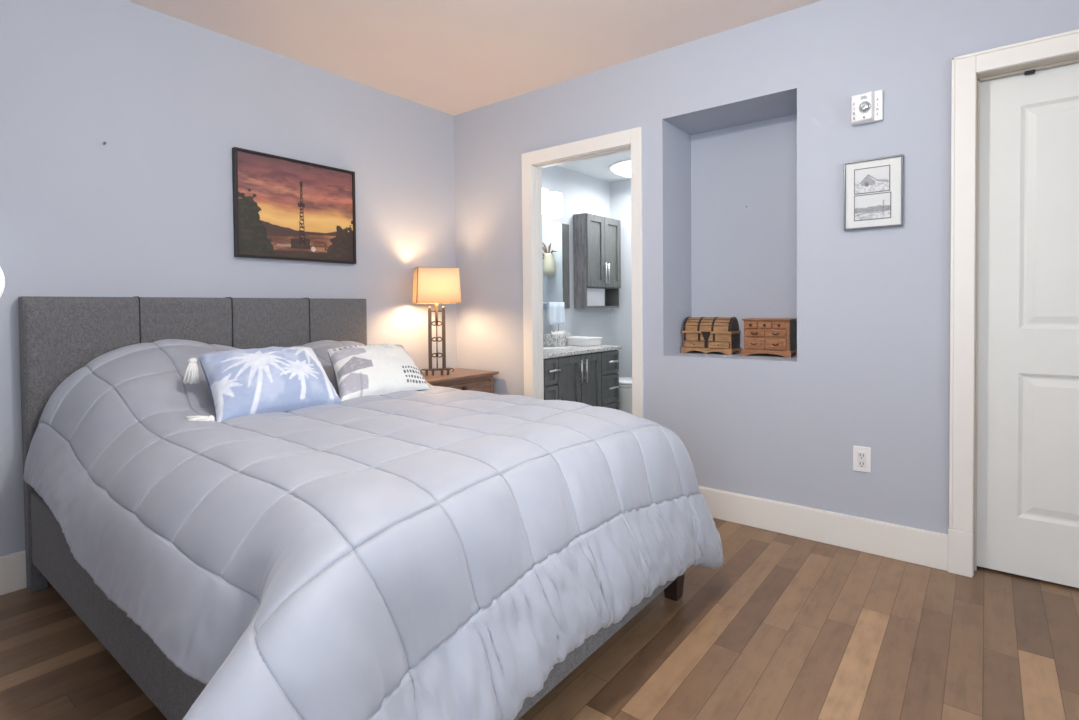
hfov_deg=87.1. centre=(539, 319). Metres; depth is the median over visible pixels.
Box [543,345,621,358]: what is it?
countertop
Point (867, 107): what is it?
thermostat
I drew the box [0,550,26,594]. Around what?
baseboard
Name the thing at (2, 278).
wall lamp
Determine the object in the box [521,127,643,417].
trim
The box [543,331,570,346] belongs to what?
tissue box
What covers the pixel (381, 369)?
patterned cushion
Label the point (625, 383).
toilet
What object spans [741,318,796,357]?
chest
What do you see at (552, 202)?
vanity light
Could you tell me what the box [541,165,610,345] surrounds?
wall
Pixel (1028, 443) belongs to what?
door
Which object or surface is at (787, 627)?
floor
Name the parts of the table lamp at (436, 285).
post, lamp shade, rod, plate, post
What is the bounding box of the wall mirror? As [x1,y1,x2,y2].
[542,220,569,307]
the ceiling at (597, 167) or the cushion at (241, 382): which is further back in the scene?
the ceiling at (597, 167)
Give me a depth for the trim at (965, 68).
2.33 m
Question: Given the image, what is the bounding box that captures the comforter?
[23,339,722,719]
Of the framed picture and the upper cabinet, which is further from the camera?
the upper cabinet
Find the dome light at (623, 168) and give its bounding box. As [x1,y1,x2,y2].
[609,159,630,177]
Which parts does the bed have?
rail, headboard, foot rail, leg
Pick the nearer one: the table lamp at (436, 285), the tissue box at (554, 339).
the table lamp at (436, 285)
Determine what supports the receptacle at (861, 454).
attached to the wall outlet at (861, 455)
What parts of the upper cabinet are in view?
panel, door, pale panel, bar handle, bar handle, panel, door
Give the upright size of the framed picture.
0.567 m
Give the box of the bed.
[18,296,687,719]
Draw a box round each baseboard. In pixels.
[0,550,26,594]
[699,486,947,570]
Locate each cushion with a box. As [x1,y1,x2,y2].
[183,346,340,421]
[327,344,428,400]
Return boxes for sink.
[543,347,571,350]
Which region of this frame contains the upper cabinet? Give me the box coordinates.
[573,213,620,307]
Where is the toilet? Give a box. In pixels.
[617,349,631,413]
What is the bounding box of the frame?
[844,154,903,230]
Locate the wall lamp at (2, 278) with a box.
[0,267,4,296]
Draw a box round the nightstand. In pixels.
[420,368,498,393]
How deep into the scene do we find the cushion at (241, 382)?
2.21 m
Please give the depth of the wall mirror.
4.92 m
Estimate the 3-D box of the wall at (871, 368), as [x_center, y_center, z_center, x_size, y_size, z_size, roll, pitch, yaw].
[1.214,-0.218,2.829,4.600,2.550,0.090,0,2,38]
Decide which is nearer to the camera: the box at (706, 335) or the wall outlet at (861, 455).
the wall outlet at (861, 455)
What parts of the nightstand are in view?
drawer, leg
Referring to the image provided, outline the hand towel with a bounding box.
[547,302,564,324]
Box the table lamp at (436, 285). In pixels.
[412,267,461,375]
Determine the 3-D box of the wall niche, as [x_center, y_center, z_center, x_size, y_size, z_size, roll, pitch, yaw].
[1.134,-0.462,3.171,0.824,1.440,0.360,0,2,38]
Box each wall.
[0,0,456,556]
[454,0,1078,533]
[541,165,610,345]
[610,179,631,376]
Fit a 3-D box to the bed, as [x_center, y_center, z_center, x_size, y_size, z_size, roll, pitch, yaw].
[-0.753,0.490,2.259,2.187,1.196,1.595,0,2,38]
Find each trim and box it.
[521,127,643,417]
[948,29,1078,577]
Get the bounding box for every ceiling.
[126,0,821,115]
[557,150,630,181]
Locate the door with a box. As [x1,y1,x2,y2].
[977,63,1078,587]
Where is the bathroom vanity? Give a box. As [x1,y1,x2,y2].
[543,345,621,409]
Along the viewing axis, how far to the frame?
2.53 m
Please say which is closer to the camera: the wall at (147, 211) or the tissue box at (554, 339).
the wall at (147, 211)
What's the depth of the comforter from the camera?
1.40 m
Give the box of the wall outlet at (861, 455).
[853,446,870,472]
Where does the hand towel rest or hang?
hanging from the towel stand
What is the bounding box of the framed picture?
[232,147,355,263]
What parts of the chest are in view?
drawer, raised panel, drawer, drawer, drawer, raised panel, drawer, drawer, drawer, panel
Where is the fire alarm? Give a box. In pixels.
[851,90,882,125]
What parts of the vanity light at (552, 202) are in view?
lamp shade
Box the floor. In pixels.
[0,518,1078,719]
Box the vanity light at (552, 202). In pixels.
[542,188,562,217]
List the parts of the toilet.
bowl, seat, seat lid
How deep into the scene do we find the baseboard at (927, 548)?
2.66 m
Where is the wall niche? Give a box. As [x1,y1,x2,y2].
[669,94,796,359]
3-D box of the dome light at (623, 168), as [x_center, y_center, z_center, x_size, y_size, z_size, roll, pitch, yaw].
[0.924,-1.309,5.006,0.610,0.085,0.610,0,2,38]
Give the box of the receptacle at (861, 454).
[858,451,865,466]
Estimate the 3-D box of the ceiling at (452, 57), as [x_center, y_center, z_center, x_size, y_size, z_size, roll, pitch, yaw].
[-0.157,-1.493,1.077,4.900,0.100,4.600,0,2,38]
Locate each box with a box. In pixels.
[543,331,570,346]
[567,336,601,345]
[681,317,740,354]
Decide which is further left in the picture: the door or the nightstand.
the nightstand
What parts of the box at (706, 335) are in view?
drawer, lid, drawer, lid, panel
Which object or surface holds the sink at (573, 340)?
on the countertop
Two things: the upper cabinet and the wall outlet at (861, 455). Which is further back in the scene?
the upper cabinet
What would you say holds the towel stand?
on the countertop
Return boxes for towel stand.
[544,302,564,330]
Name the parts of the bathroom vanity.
drawer, drawer, door, bar handle, bar handle, door, drawer, drawer, drawer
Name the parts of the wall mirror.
frame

